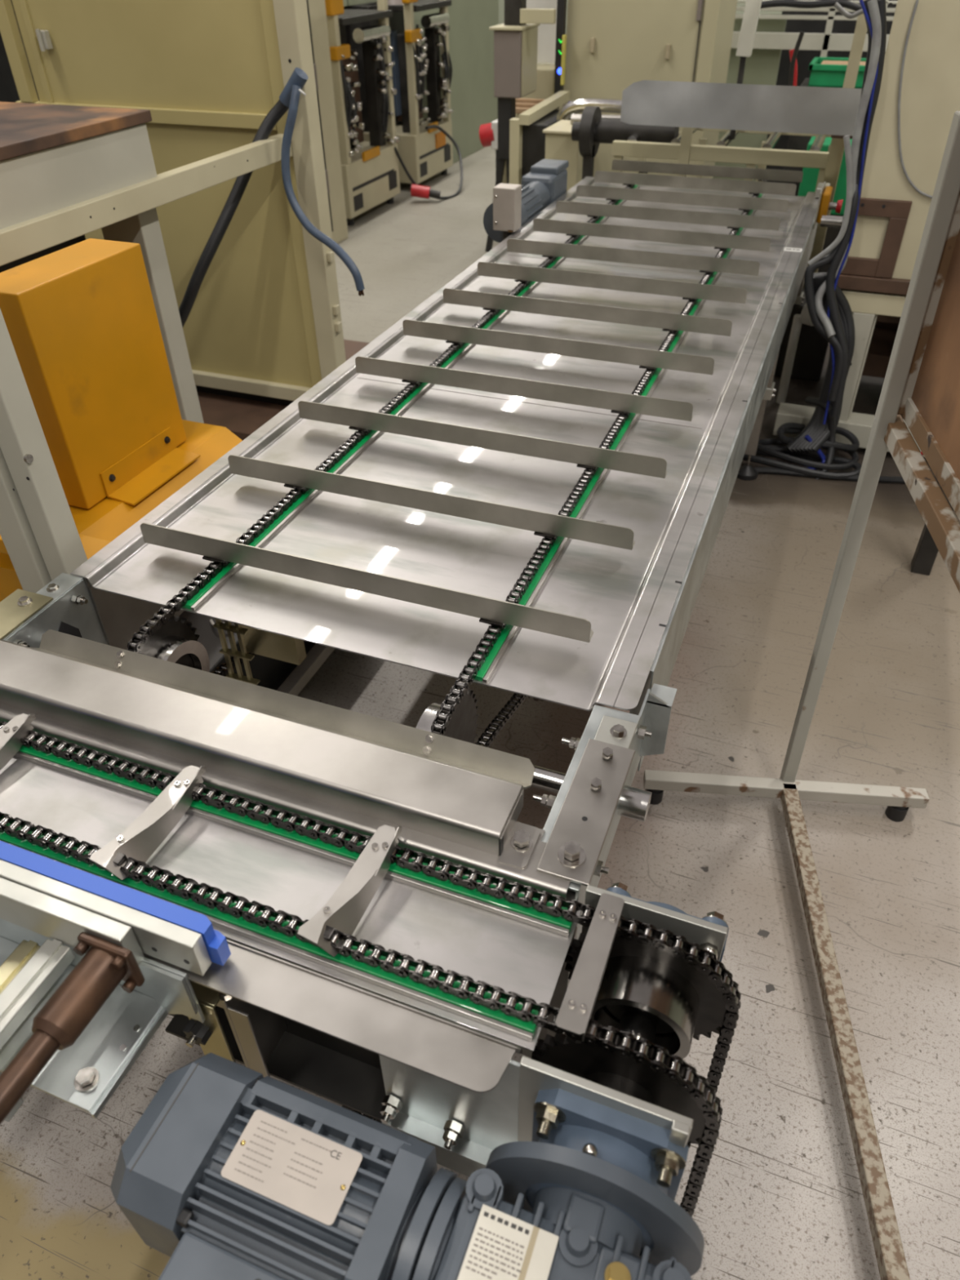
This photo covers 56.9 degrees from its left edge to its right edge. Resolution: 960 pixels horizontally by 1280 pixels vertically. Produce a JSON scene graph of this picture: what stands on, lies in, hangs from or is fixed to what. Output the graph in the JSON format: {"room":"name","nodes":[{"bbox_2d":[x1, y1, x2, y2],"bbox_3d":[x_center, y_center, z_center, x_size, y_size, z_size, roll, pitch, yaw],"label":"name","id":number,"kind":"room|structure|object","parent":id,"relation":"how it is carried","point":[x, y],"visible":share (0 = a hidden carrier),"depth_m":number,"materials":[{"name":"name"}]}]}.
{"room":"industrial hall","nodes":[
{"label":"industrial hall","id":0,"kind":"room"},
{"bbox_2d":[0,146,959,1279],"bbox_3d":[-0.147,-2.106,5.483,16.000,0.100,16.000,13,41,17],"label":"floor","id":1,"kind":"structure","parent":0,"point":[781,1197],"depth_m":2.12,"materials":[{"name":"concrete"}]},
{"bbox_2d":[0,0,39,102],"bbox_3d":[-4.036,-4.665,6.584,4.000,2.600,0.600,13,41,17],"label":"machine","id":2,"kind":"object","parent":1,"relation":"on","point":[8,90],"visible":0.02,"depth_m":6.36,"materials":[{"name":"black metal"}]},
{"bbox_2d":[0,308,107,644],"bbox_3d":[-0.867,-0.248,1.718,0.131,1.750,0.075,13,41,17],"label":"frame post","id":3,"kind":"object","parent":1,"relation":"on","point":[39,534],"visible":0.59,"depth_m":1.67,"materials":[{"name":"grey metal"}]},
{"bbox_2d":[0,102,204,423],"bbox_3d":[-2.045,-0.656,2.577,1.565,1.337,1.920,13,41,17],"label":"table","id":4,"kind":"object","parent":1,"relation":"on","point":[53,157],"visible":0.42,"depth_m":2.54,"materials":[{"name":"metal"}]},
{"bbox_2d":[0,918,205,1121],"bbox_3d":[-0.663,0.674,1.329,0.640,0.797,0.145,13,41,17],"label":"support angle","id":5,"kind":"object","parent":1,"relation":"on","point":[78,1074],"visible":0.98,"depth_m":1.07,"materials":[{"name":"metal"}]},
{"bbox_2d":[0,238,242,601],"bbox_3d":[-1.032,-0.413,2.420,0.550,1.132,0.825,13,41,17],"label":"housing","id":6,"kind":"object","parent":1,"relation":"on","point":[81,319],"visible":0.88,"depth_m":2.24,"materials":[{"name":"paint"}]},
{"bbox_2d":[0,0,346,405],"bbox_3d":[-1.327,-2.047,3.481,1.579,2.350,0.118,13,41,17],"label":"enclosure","id":7,"kind":"object","parent":1,"relation":"on","point":[264,322],"visible":0.7,"depth_m":3.45,"materials":[{"name":"beige metal"}]},
{"bbox_2d":[0,133,292,266],"bbox_3d":[-1.250,-0.969,2.220,0.048,0.072,2.945,13,41,17],"label":"rail","id":8,"kind":"object","parent":7,"relation":"attached to","point":[28,237],"visible":0.81,"depth_m":2.62,"materials":[{"name":"metal"}]},
{"bbox_2d":[178,67,308,327],"bbox_3d":[-1.012,-1.416,3.362,0.871,1.245,0.218,-6,39,-6],"label":"cable","id":9,"kind":"object","parent":7,"relation":"hanging from","point":[299,77],"visible":0.61,"depth_m":3.23,"materials":[{"name":"black rubber"}]},
{"bbox_2d":[280,84,364,296],"bbox_3d":[-0.575,-1.589,3.164,0.110,0.648,0.329,-29,47,-31],"label":"hanging cable","id":10,"kind":"object","parent":9,"relation":"hanging from","point":[308,225],"visible":1,"depth_m":3.22,"materials":[{"name":"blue rubber"}]},
{"bbox_2d":[178,610,315,690],"bbox_3d":[-0.644,-0.014,2.547,0.235,0.340,0.970,13,41,17],"label":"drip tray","id":11,"kind":"object","parent":1,"relation":"on","point":[271,673],"visible":0.02,"depth_m":2.34,"materials":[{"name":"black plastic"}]},
{"bbox_2d":[196,339,369,440],"bbox_3d":[-1.419,-1.363,4.476,1.730,0.040,1.150,13,41,17],"label":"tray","id":12,"kind":"object","parent":1,"relation":"on","point":[242,417],"visible":0.02,"depth_m":4.04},
{"bbox_2d":[306,0,348,243],"bbox_3d":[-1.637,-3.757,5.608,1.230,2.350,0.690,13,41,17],"label":"metal post","id":13,"kind":"object","parent":1,"relation":"on","point":[317,14],"visible":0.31,"depth_m":5.84,"materials":[{"name":"beige metal"}]},
{"bbox_2d":[324,0,399,225],"bbox_3d":[-1.091,-4.394,6.428,0.800,2.300,1.180,13,41,17],"label":"machine","id":14,"kind":"object","parent":1,"relation":"on","point":[370,170],"visible":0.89,"depth_m":6.54,"materials":[{"name":"beige metal"}]},
{"bbox_2d":[361,146,380,161],"bbox_3d":[-0.816,-3.643,6.639,0.022,0.060,0.260,13,41,17],"label":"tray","id":15,"kind":"object","parent":14,"relation":"on","point":[372,154],"depth_m":6.63,"materials":[{"name":"orange paint"}]},
{"bbox_2d":[0,703,728,1177],"bbox_3d":[-0.598,0.526,1.492,1.844,0.823,0.358,13,41,17],"label":"conveyor","id":16,"kind":"object","parent":1,"relation":"on","point":[348,1040],"depth_m":1.12,"materials":[{"name":"metal"}]},
{"bbox_2d":[0,840,231,975],"bbox_3d":[-0.668,0.284,1.130,0.776,0.065,0.062,13,41,17],"label":"bar","id":17,"kind":"object","parent":16,"relation":"attached to","point":[47,897],"visible":0.94,"depth_m":1.04,"materials":[{"name":"blue plastic"}]},
{"bbox_2d":[0,939,40,993],"bbox_3d":[-0.623,0.496,0.977,0.036,0.026,0.374,13,41,17],"label":"rail","id":18,"kind":"object","parent":17,"relation":"attached to","point":[24,951],"visible":0.56,"depth_m":1.08,"materials":[{"name":"metal"}]},
{"bbox_2d":[0,938,75,1049],"bbox_3d":[-0.577,0.483,0.944,0.036,0.026,0.374,13,41,17],"label":"rail","id":19,"kind":"object","parent":17,"relation":"attached to","point":[26,989],"visible":1,"depth_m":1.03,"materials":[{"name":"metal"}]},
{"bbox_2d":[0,932,144,1124],"bbox_3d":[-0.484,0.463,0.916,0.072,0.066,0.324,13,41,17],"label":"cylinder","id":20,"kind":"object","parent":17,"relation":"attached to","point":[73,1005],"visible":1,"depth_m":0.96,"materials":[{"name":"brown metal"}]},
{"bbox_2d":[218,948,286,1077],"bbox_3d":[-0.286,0.497,1.170,0.042,0.222,0.085,13,41,17],"label":"support leg","id":21,"kind":"object","parent":16,"relation":"attached to","point":[257,1032],"visible":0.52,"depth_m":1.16,"materials":[{"name":"metal"}]},
{"bbox_2d":[0,812,722,1217],"bbox_3d":[-0.601,0.467,1.369,1.883,0.534,0.024,13,41,17],"label":"chain","id":22,"kind":"object","parent":16,"relation":"attached to","point":[704,1150],"visible":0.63,"depth_m":1.05,"materials":[{"name":"metal"}]},
{"bbox_2d":[0,721,741,1143],"bbox_3d":[-0.553,0.382,1.473,1.891,0.534,0.024,13,41,17],"label":"chain","id":23,"kind":"object","parent":16,"relation":"attached to","point":[724,984],"visible":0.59,"depth_m":1.16,"materials":[{"name":"metal"}]},
{"bbox_2d":[530,932,726,1147],"bbox_3d":[0.194,0.479,1.095,0.221,0.221,0.265,13,41,17],"label":"drive sprocket","id":24,"kind":"object","parent":16,"relation":"attached to","point":[652,994],"visible":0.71,"depth_m":1.07,"materials":[{"name":"metal"}]},
{"bbox_2d":[606,882,728,961],"bbox_3d":[0.235,0.404,1.168,0.160,0.160,0.067,13,41,17],"label":"bracket","id":25,"kind":"object","parent":16,"relation":"attached to","point":[714,917],"visible":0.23,"depth_m":1.12,"materials":[{"name":"metal"}]},
{"bbox_2d":[343,0,453,185],"bbox_3d":[-0.672,-5.077,7.267,0.800,2.300,1.100,13,41,17],"label":"machine","id":26,"kind":"object","parent":1,"relation":"on","point":[425,153],"visible":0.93,"depth_m":7.30,"materials":[{"name":"beige metal"}]},
{"bbox_2d":[110,1052,704,1279],"bbox_3d":[-0.085,0.843,1.101,0.601,0.802,0.329,13,41,17],"label":"motor","id":27,"kind":"object","parent":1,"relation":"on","point":[230,1171],"visible":1,"depth_m":0.90,"materials":[{"name":"paint"}]},
{"bbox_2d":[234,1120,331,1188],"bbox_3d":[-0.205,0.544,0.926,0.088,0.001,0.052,13,41,17],"label":"print","id":28,"kind":"object","parent":27,"relation":"on","point":[268,1154],"depth_m":0.93},
{"bbox_2d":[466,1226,524,1279],"bbox_3d":[0.017,0.598,0.857,0.051,0.001,0.037,13,41,17],"label":"print","id":29,"kind":"object","parent":27,"relation":"on","point":[491,1252],"depth_m":0.86},
{"bbox_2d":[593,1246,640,1279],"bbox_3d":[0.130,0.610,0.846,0.040,0.028,0.045,13,41,17],"label":"vent","id":30,"kind":"object","parent":27,"relation":"attached to","point":[610,1263],"depth_m":0.86,"materials":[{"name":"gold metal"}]},
{"bbox_2d":[1,176,818,1057],"bbox_3d":[0.342,-0.658,2.965,1.197,0.794,4.006,13,41,17],"label":"conveyor","id":31,"kind":"object","parent":1,"relation":"on","point":[638,602],"visible":0.66,"depth_m":1.92,"materials":[{"name":"silver metal"}]},
{"bbox_2d":[0,588,53,639],"bbox_3d":[-0.854,-0.048,1.600,0.083,0.012,0.140,13,41,17],"label":"plate","id":32,"kind":"object","parent":31,"relation":"on","point":[20,606],"visible":1,"depth_m":1.62,"materials":[{"name":"metal"}]},
{"bbox_2d":[0,639,545,868],"bbox_3d":[-0.658,0.150,1.459,1.586,0.210,0.114,13,41,17],"label":"cover","id":33,"kind":"object","parent":31,"relation":"attached to","point":[477,811],"visible":0.98,"depth_m":1.28,"materials":[{"name":"metal"}]},
{"bbox_2d":[31,629,535,789],"bbox_3d":[-0.354,0.110,1.426,0.916,0.040,0.061,13,41,17],"label":"bar","id":34,"kind":"object","parent":31,"relation":"attached to","point":[510,767],"visible":0.75,"depth_m":1.42,"materials":[{"name":"metal"}]},
{"bbox_2d":[140,523,593,642],"bbox_3d":[-0.236,-0.121,1.634,0.916,0.052,0.046,13,41,17],"label":"bar","id":35,"kind":"object","parent":31,"relation":"on","point":[492,611],"visible":1,"depth_m":1.60,"materials":[{"name":"metal"}]},
{"bbox_2d":[126,184,635,676],"bbox_3d":[0.051,-0.921,2.960,0.024,0.370,3.756,13,41,17],"label":"chain","id":36,"kind":"object","parent":31,"relation":"attached to","point":[177,602],"visible":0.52,"depth_m":1.88,"materials":[{"name":"metal"}]},
{"bbox_2d":[128,615,651,822],"bbox_3d":[-0.260,0.139,1.539,1.118,0.221,0.221,13,41,17],"label":"shaft","id":37,"kind":"object","parent":31,"relation":"attached to","point":[176,642],"visible":0.36,"depth_m":1.50,"materials":[{"name":"metal"}]},
{"bbox_2d":[227,454,635,550],"bbox_3d":[-0.126,-0.300,1.854,0.916,0.052,0.046,13,41,17],"label":"bar","id":38,"kind":"object","parent":31,"relation":"on","point":[544,524],"visible":1,"depth_m":1.83,"materials":[{"name":"metal"}]},
{"bbox_2d":[297,400,667,478],"bbox_3d":[-0.016,-0.479,2.075,0.916,0.052,0.046,13,41,17],"label":"bar","id":39,"kind":"object","parent":31,"relation":"on","point":[586,456],"visible":1,"depth_m":2.05,"materials":[{"name":"metal"}]},
{"bbox_2d":[355,355,693,421],"bbox_3d":[0.094,-0.659,2.295,0.916,0.052,0.046,13,41,17],"label":"bar","id":40,"kind":"object","parent":31,"relation":"on","point":[618,402],"visible":1,"depth_m":2.27,"materials":[{"name":"metal"}]},
{"bbox_2d":[483,159,568,242],"bbox_3d":[0.222,-1.656,4.117,0.160,0.905,0.720,13,41,17],"label":"motor","id":41,"kind":"object","parent":31,"relation":"attached to","point":[546,181],"visible":0.49,"depth_m":3.92,"materials":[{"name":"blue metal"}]},
{"bbox_2d":[402,319,714,374],"bbox_3d":[0.204,-0.838,2.515,0.916,0.052,0.046,13,41,17],"label":"bar","id":42,"kind":"object","parent":31,"relation":"on","point":[650,359],"visible":1,"depth_m":2.49,"materials":[{"name":"metal"}]},
{"bbox_2d":[536,715,637,886],"bbox_3d":[0.163,0.208,1.253,0.071,0.026,0.316,13,41,17],"label":"plate","id":43,"kind":"object","parent":31,"relation":"attached to","point":[572,851],"depth_m":1.23,"materials":[{"name":"metal"}]},
{"bbox_2d":[443,288,732,336],"bbox_3d":[0.314,-1.018,2.736,0.916,0.052,0.046,13,41,17],"label":"bar","id":44,"kind":"object","parent":31,"relation":"on","point":[673,322],"visible":1,"depth_m":2.71,"materials":[{"name":"metal"}]},
{"bbox_2d":[431,193,759,747],"bbox_3d":[0.590,-0.795,2.793,0.024,0.370,3.756,13,41,17],"label":"chain","id":45,"kind":"object","parent":31,"relation":"attached to","point":[519,588],"visible":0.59,"depth_m":1.72,"materials":[{"name":"metal"}]},
{"bbox_2d":[477,262,746,303],"bbox_3d":[0.424,-1.197,2.956,0.916,0.052,0.046,13,41,17],"label":"bar","id":46,"kind":"object","parent":31,"relation":"on","point":[687,291],"visible":1,"depth_m":2.93,"materials":[{"name":"metal"}]},
{"bbox_2d":[506,238,759,275],"bbox_3d":[0.534,-1.377,3.177,0.916,0.052,0.046,13,41,17],"label":"bar","id":47,"kind":"object","parent":31,"relation":"on","point":[703,264],"visible":1,"depth_m":3.15,"materials":[{"name":"metal"}]},
{"bbox_2d":[533,218,770,251],"bbox_3d":[0.644,-1.556,3.397,0.916,0.052,0.046,13,41,17],"label":"bar","id":48,"kind":"object","parent":31,"relation":"on","point":[718,241],"visible":1,"depth_m":3.38,"materials":[{"name":"metal"}]},
{"bbox_2d":[555,200,780,231],"bbox_3d":[0.754,-1.736,3.618,0.916,0.052,0.046,13,41,17],"label":"bar","id":49,"kind":"object","parent":31,"relation":"on","point":[591,210],"visible":1,"depth_m":3.60,"materials":[{"name":"metal"}]},
{"bbox_2d":[576,185,788,212],"bbox_3d":[0.864,-1.915,3.838,0.916,0.052,0.046,13,41,17],"label":"bar","id":50,"kind":"object","parent":31,"relation":"on","point":[743,203],"visible":1,"depth_m":3.82,"materials":[{"name":"metal"}]},
{"bbox_2d":[594,170,796,195],"bbox_3d":[0.974,-2.095,4.058,0.916,0.052,0.046,13,41,17],"label":"bar","id":51,"kind":"object","parent":31,"relation":"on","point":[626,179],"visible":1,"depth_m":4.04,"materials":[{"name":"metal"}]},
{"bbox_2d":[611,159,803,182],"bbox_3d":[1.091,-2.278,4.300,0.916,0.052,0.046,13,41,17],"label":"bar","id":52,"kind":"object","parent":31,"relation":"on","point":[762,175],"visible":1,"depth_m":4.28,"materials":[{"name":"metal"}]},
{"bbox_2d":[812,181,843,229],"bbox_3d":[1.442,-1.790,3.652,0.091,0.135,0.220,13,41,17],"label":"emergency stop button","id":53,"kind":"object","parent":31,"relation":"attached to","point":[824,205],"visible":0.91,"depth_m":3.62,"materials":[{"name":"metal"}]},
{"bbox_2d":[819,214,843,228],"bbox_3d":[1.422,-1.693,3.584,0.080,0.044,0.044,13,41,17],"label":"barrel","id":54,"kind":"object","parent":31,"relation":"attached to","point":[831,221],"visible":0.98,"depth_m":3.57,"materials":[{"name":"metal"}]},
{"bbox_2d":[410,184,440,199],"bbox_3d":[-0.438,-3.627,7.171,0.244,0.113,0.090,3,39,5],"label":"plug","id":55,"kind":"object","parent":1,"relation":"on","point":[419,191],"visible":1,"depth_m":7.15,"materials":[{"name":"plastic"}]},
{"bbox_2d":[394,124,462,199],"bbox_3d":[-0.351,-3.946,7.328,0.378,0.468,0.872,13,41,17],"label":"cable","id":56,"kind":"object","parent":1,"relation":"on","point":[437,126],"visible":0.88,"depth_m":7.42,"materials":[{"name":"black rubber"}]},
{"bbox_2d":[413,0,498,164],"bbox_3d":[-0.449,-5.832,8.200,0.850,2.300,1.300,13,41,17],"label":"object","id":57,"kind":"object","parent":1,"relation":"on","point":[473,104],"visible":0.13,"depth_m":8.31,"materials":[{"name":"green paint"}]},
{"bbox_2d":[493,182,521,239],"bbox_3d":[0.112,-1.403,3.764,0.093,0.955,0.087,13,41,17],"label":"guard","id":58,"kind":"object","parent":1,"relation":"on","point":[507,197],"visible":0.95,"depth_m":3.49,"materials":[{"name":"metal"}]},
{"bbox_2d":[484,0,555,252],"bbox_3d":[0.266,-3.314,5.607,0.441,1.621,0.340,13,41,17],"label":"stand","id":59,"kind":"object","parent":1,"relation":"on","point":[515,40],"visible":0.92,"depth_m":5.35,"materials":[{"name":"grey paint"}]},
{"bbox_2d":[479,119,498,179],"bbox_3d":[0.084,-3.307,6.325,0.154,0.706,0.139,13,41,17],"label":"socket","id":60,"kind":"object","parent":59,"relation":"attached to","point":[488,132],"visible":0.55,"depth_m":6.12,"materials":[{"name":"plastic"}]},
{"bbox_2d":[502,62,564,183],"bbox_3d":[0.411,-3.582,6.423,0.381,1.004,0.500,13,41,17],"label":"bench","id":61,"kind":"object","parent":1,"relation":"on","point":[545,71],"visible":0.1,"depth_m":5.96,"materials":[{"name":"beige metal"}]},
{"bbox_2d":[526,0,556,63],"bbox_3d":[0.387,-4.385,5.739,0.281,1.086,0.040,13,41,17],"label":"board","id":62,"kind":"object","parent":61,"relation":"on","point":[546,46],"visible":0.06,"depth_m":5.95,"materials":[{"name":"plastic"}]},
{"bbox_2d":[509,90,570,184],"bbox_3d":[0.417,-2.847,5.566,0.214,0.935,0.801,13,41,17],"label":"frame","id":63,"kind":"object","parent":1,"relation":"on","point":[526,136],"visible":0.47,"depth_m":5.15,"materials":[{"name":"beige metal"}]},
{"bbox_2d":[515,97,563,118],"bbox_3d":[0.380,-3.238,6.123,0.330,0.845,0.140,13,41,17],"label":"timber offcut","id":64,"kind":"object","parent":63,"relation":"on","point":[522,104],"visible":0.11,"depth_m":5.89,"materials":[{"name":"brown wood"}]},
{"bbox_2d":[554,0,566,93],"bbox_3d":[0.497,-3.969,5.221,0.065,1.286,0.080,13,41,17],"label":"tower","id":65,"kind":"object","parent":63,"relation":"on","point":[561,36],"visible":0.94,"depth_m":5.45,"materials":[{"name":"black plastic"}]},
{"bbox_2d":[542,120,582,191],"bbox_3d":[0.505,-2.503,5.180,0.211,0.882,0.340,13,41,17],"label":"junction box","id":66,"kind":"object","parent":1,"relation":"on","point":[559,144],"visible":0.22,"depth_m":4.86,"materials":[{"name":"metal"}]},
{"bbox_2d":[555,97,622,124],"bbox_3d":[0.656,-2.912,4.982,0.538,0.207,0.265,13,41,17],"label":"pipe","id":67,"kind":"object","parent":66,"relation":"attached to","point":[571,108],"visible":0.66,"depth_m":4.99,"materials":[{"name":"metal"}]},
{"bbox_2d":[571,106,679,179],"bbox_3d":[0.748,-2.299,4.811,0.540,1.021,0.230,13,41,17],"label":"shaft","id":68,"kind":"object","parent":1,"relation":"on","point":[593,130],"visible":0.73,"depth_m":4.53,"materials":[{"name":"metal"}]},
{"bbox_2d":[563,0,737,190],"bbox_3d":[1.081,-3.784,5.627,0.916,2.300,0.730,13,41,17],"label":"tall cabinet","id":69,"kind":"object","parent":1,"relation":"on","point":[612,46],"visible":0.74,"depth_m":5.38,"materials":[{"name":"metal"}]},
{"bbox_2d":[612,127,831,192],"bbox_3d":[1.284,-2.269,4.750,1.080,1.038,0.615,13,41,17],"label":"frame","id":70,"kind":"object","parent":1,"relation":"on","point":[681,148],"visible":0.43,"depth_m":4.33,"materials":[{"name":"metal"}]},
{"bbox_2d":[729,0,762,139],"bbox_3d":[1.256,-3.001,4.054,0.240,1.251,0.140,13,41,17],"label":"post","id":71,"kind":"object","parent":70,"relation":"on","point":[752,9],"visible":0.32,"depth_m":4.15,"materials":[{"name":"metal"}]},
{"bbox_2d":[760,0,862,11],"bbox_3d":[1.545,-2.998,4.189,0.510,0.051,0.028,13,41,17],"label":"cable","id":72,"kind":"object","parent":71,"relation":"attached to","point":[772,3],"visible":0.81,"depth_m":4.17,"materials":[{"name":"black rubber"}]},
{"bbox_2d":[620,80,862,288],"bbox_3d":[1.170,-1.994,4.281,1.041,1.200,0.180,13,41,17],"label":"plate","id":73,"kind":"object","parent":1,"relation":"on","point":[833,111],"visible":0.73,"depth_m":3.97,"materials":[{"name":"metal"}]},
{"bbox_2d":[776,302,813,404],"bbox_3d":[1.428,-1.287,3.982,0.100,0.470,0.092,-30,47,-31],"label":"post","id":74,"kind":"object","parent":1,"relation":"on","point":[804,317],"visible":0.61,"depth_m":3.97,"materials":[{"name":"metal"}]},
{"bbox_2d":[643,111,959,1279],"bbox_3d":[0.555,-0.037,1.227,0.685,2.002,1.292,13,41,17],"label":"stand","id":75,"kind":"object","parent":1,"relation":"on","point":[922,382],"visible":0.99,"depth_m":1.55,"materials":[{"name":"white paint"}]},
{"bbox_2d":[774,287,828,381],"bbox_3d":[1.587,-1.506,4.346,0.250,0.350,0.300,13,41,17],"label":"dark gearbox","id":76,"kind":"object","parent":1,"relation":"on","point":[811,348],"visible":0.27,"depth_m":4.25,"materials":[{"name":"metal"}]},
{"bbox_2d":[742,444,861,479],"bbox_3d":[1.276,-0.733,3.623,0.546,0.052,0.168,13,41,17],"label":"cable","id":77,"kind":"object","parent":1,"relation":"on","point":[814,456],"visible":0.48,"depth_m":3.58,"materials":[{"name":"black rubber"}]},
{"bbox_2d":[712,0,897,181],"bbox_3d":[2.395,-3.937,5.870,1.654,2.200,0.150,13,41,17],"label":"rack","id":78,"kind":"object","parent":1,"relation":"on","point":[762,67],"visible":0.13,"depth_m":5.94,"materials":[{"name":"metal"}]},
{"bbox_2d":[757,437,858,470],"bbox_3d":[1.335,-0.775,3.643,0.424,0.050,0.225,13,41,17],"label":"cable","id":79,"kind":"object","parent":1,"relation":"on","point":[854,455],"visible":0.49,"depth_m":3.57,"materials":[{"name":"black rubber"}]},
{"bbox_2d":[777,422,859,451],"bbox_3d":[1.385,-0.830,3.629,0.328,0.052,0.188,13,41,17],"label":"cable","id":80,"kind":"object","parent":79,"relation":"on","point":[787,428],"visible":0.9,"depth_m":3.63,"materials":[{"name":"black rubber"}]},
{"bbox_2d":[811,276,854,452],"bbox_3d":[1.349,-1.068,3.430,0.134,0.664,0.177,-20,42,-22],"label":"cable","id":81,"kind":"object","parent":80,"relation":"on","point":[843,302],"visible":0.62,"depth_m":3.34,"materials":[{"name":"black rubber"}]},
{"bbox_2d":[778,77,862,195],"bbox_3d":[2.211,-2.968,5.645,0.509,0.979,0.450,13,41,17],"label":"table","id":82,"kind":"object","parent":1,"relation":"on","point":[795,142],"visible":0.11,"depth_m":5.42,"materials":[{"name":"metal"}]},
{"bbox_2d":[808,57,866,88],"bbox_3d":[2.186,-3.400,5.309,0.399,0.112,0.385,13,41,17],"label":"crate","id":83,"kind":"object","parent":82,"relation":"on","point":[821,75],"visible":0.57,"depth_m":5.20,"materials":[{"name":"plastic"}]},
{"bbox_2d":[804,396,835,479],"bbox_3d":[1.376,-0.820,3.574,0.090,0.291,0.240,-5,39,-5],"label":"cable","id":84,"kind":"object","parent":1,"relation":"on","point":[809,400],"visible":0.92,"depth_m":3.53,"materials":[{"name":"black rubber"}]},
{"bbox_2d":[817,214,843,272],"bbox_3d":[2.037,-2.315,5.261,0.430,0.449,0.340,13,41,17],"label":"stand","id":85,"kind":"object","parent":1,"relation":"on","point":[832,233],"visible":0.02,"depth_m":5.06,"materials":[{"name":"metal"}]},
{"bbox_2d":[797,136,852,215],"bbox_3d":[2.032,-2.627,5.009,0.390,0.350,0.300,13,41,17],"label":"bin","id":86,"kind":"object","parent":85,"relation":"on","point":[810,176],"visible":0.18,"depth_m":4.93,"materials":[{"name":"plastic"}]},
{"bbox_2d":[763,0,897,195],"bbox_3d":[2.942,-4.186,6.328,1.603,2.000,0.100,13,41,17],"label":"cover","id":87,"kind":"object","parent":1,"relation":"on","point":[804,57],"visible":0.02,"depth_m":6.41,"materials":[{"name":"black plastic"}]},
{"bbox_2d":[753,466,937,483],"bbox_3d":[1.447,-0.660,3.553,0.927,0.026,0.060,4,39,6],"label":"cable","id":88,"kind":"object","parent":1,"relation":"on","point":[761,469],"visible":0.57,"depth_m":3.56,"materials":[{"name":"black rubber"}]},
{"bbox_2d":[830,0,866,145],"bbox_3d":[1.863,-2.662,4.580,0.064,1.849,0.055,13,41,17],"label":"post","id":89,"kind":"object","parent":1,"relation":"on","point":[860,31],"visible":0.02,"depth_m":4.36,"materials":[{"name":"beige metal"}]},
{"bbox_2d":[773,0,959,457],"bbox_3d":[2.123,-1.868,3.189,1.541,2.350,0.920,13,41,17],"label":"machine","id":90,"kind":"object","parent":1,"relation":"on","point":[875,277],"visible":0.62,"depth_m":3.13,"materials":[{"name":"beige metal"}]},
{"bbox_2d":[785,272,835,453],"bbox_3d":[1.303,-1.068,3.451,0.161,0.672,0.143,-9,40,-10],"label":"cable","id":91,"kind":"object","parent":90,"relation":"attached to","point":[815,415],"visible":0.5,"depth_m":3.52,"materials":[{"name":"black rubber"}]},
{"bbox_2d":[791,272,835,453],"bbox_3d":[1.312,-1.068,3.448,0.155,0.671,0.148,-11,40,-12],"label":"cable","id":92,"kind":"object","parent":90,"relation":"attached to","point":[812,428],"visible":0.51,"depth_m":3.52,"materials":[{"name":"black rubber"}]},
{"bbox_2d":[808,134,853,266],"bbox_3d":[1.241,-1.518,3.085,0.107,0.422,0.020,13,41,17],"label":"cable","id":93,"kind":"object","parent":90,"relation":"attached to","point":[846,140],"visible":1,"depth_m":3.06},
{"bbox_2d":[804,0,886,401],"bbox_3d":[1.304,-1.472,3.105,0.224,1.253,0.120,26,46,29],"label":"cable","id":94,"kind":"object","parent":90,"relation":"attached to","point":[809,273],"visible":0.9,"depth_m":3.21,"materials":[{"name":"black rubber"}]},
{"bbox_2d":[814,0,881,337],"bbox_3d":[1.282,-1.564,3.031,0.095,1.021,0.174,-12,40,-13],"label":"cable","id":95,"kind":"object","parent":90,"relation":"attached to","point":[873,5],"visible":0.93,"depth_m":2.93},
{"bbox_2d":[825,0,871,417],"bbox_3d":[1.310,-1.452,3.128,0.095,1.317,0.283,-21,43,-23],"label":"cable","id":96,"kind":"object","parent":90,"relation":"attached to","point":[833,266],"visible":0.56,"depth_m":3.23,"materials":[{"name":"black rubber"}]},
{"bbox_2d":[822,0,878,424],"bbox_3d":[1.294,-1.439,3.144,0.067,1.352,0.229,-30,47,-31],"label":"cable","id":97,"kind":"object","parent":90,"relation":"attached to","point":[861,2],"visible":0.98,"depth_m":3.05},
{"bbox_2d":[861,315,900,377],"bbox_3d":[2.290,-1.275,3.845,1.150,0.280,0.350,13,41,17],"label":"opening","id":98,"kind":"object","parent":90,"relation":"attached to","point":[879,352],"depth_m":3.93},
{"bbox_2d":[897,0,932,198],"bbox_3d":[1.503,-1.792,2.971,0.238,0.572,0.011,13,41,17],"label":"cable","id":99,"kind":"object","parent":90,"relation":"hanging from","point":[913,186],"visible":0.9,"depth_m":2.99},
{"bbox_2d":[911,483,953,575],"bbox_3d":[1.514,-0.535,2.823,0.060,0.750,0.060,13,41,17],"label":"post","id":100,"kind":"object","parent":1,"relation":"on","point":[926,553],"visible":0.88,"depth_m":2.99,"materials":[{"name":"metal"}]},
{"bbox_3d":[-1.027,-0.346,1.962,0.080,1.600,0.080,13,41,17],"label":"post","id":101,"kind":"object","parent":1,"relation":"on","visible":0},
{"bbox_2d":[0,533,111,559],"bbox_3d":[-1.137,-0.252,2.039,0.690,0.040,0.080,13,41,17],"label":"ledge","id":102,"kind":"object","parent":101,"relation":"attached to","point":[91,545],"visible":0.02,"depth_m":1.95,"materials":[{"name":"paint"}]},
{"bbox_2d":[498,0,782,34],"bbox_3d":[2.735,-8.846,9.723,16.000,5.000,0.150,13,41,17],"label":"wall","id":103,"kind":"structure","parent":0,"point":[501,2],"depth_m":11.23,"materials":[{"name":"white paint"}]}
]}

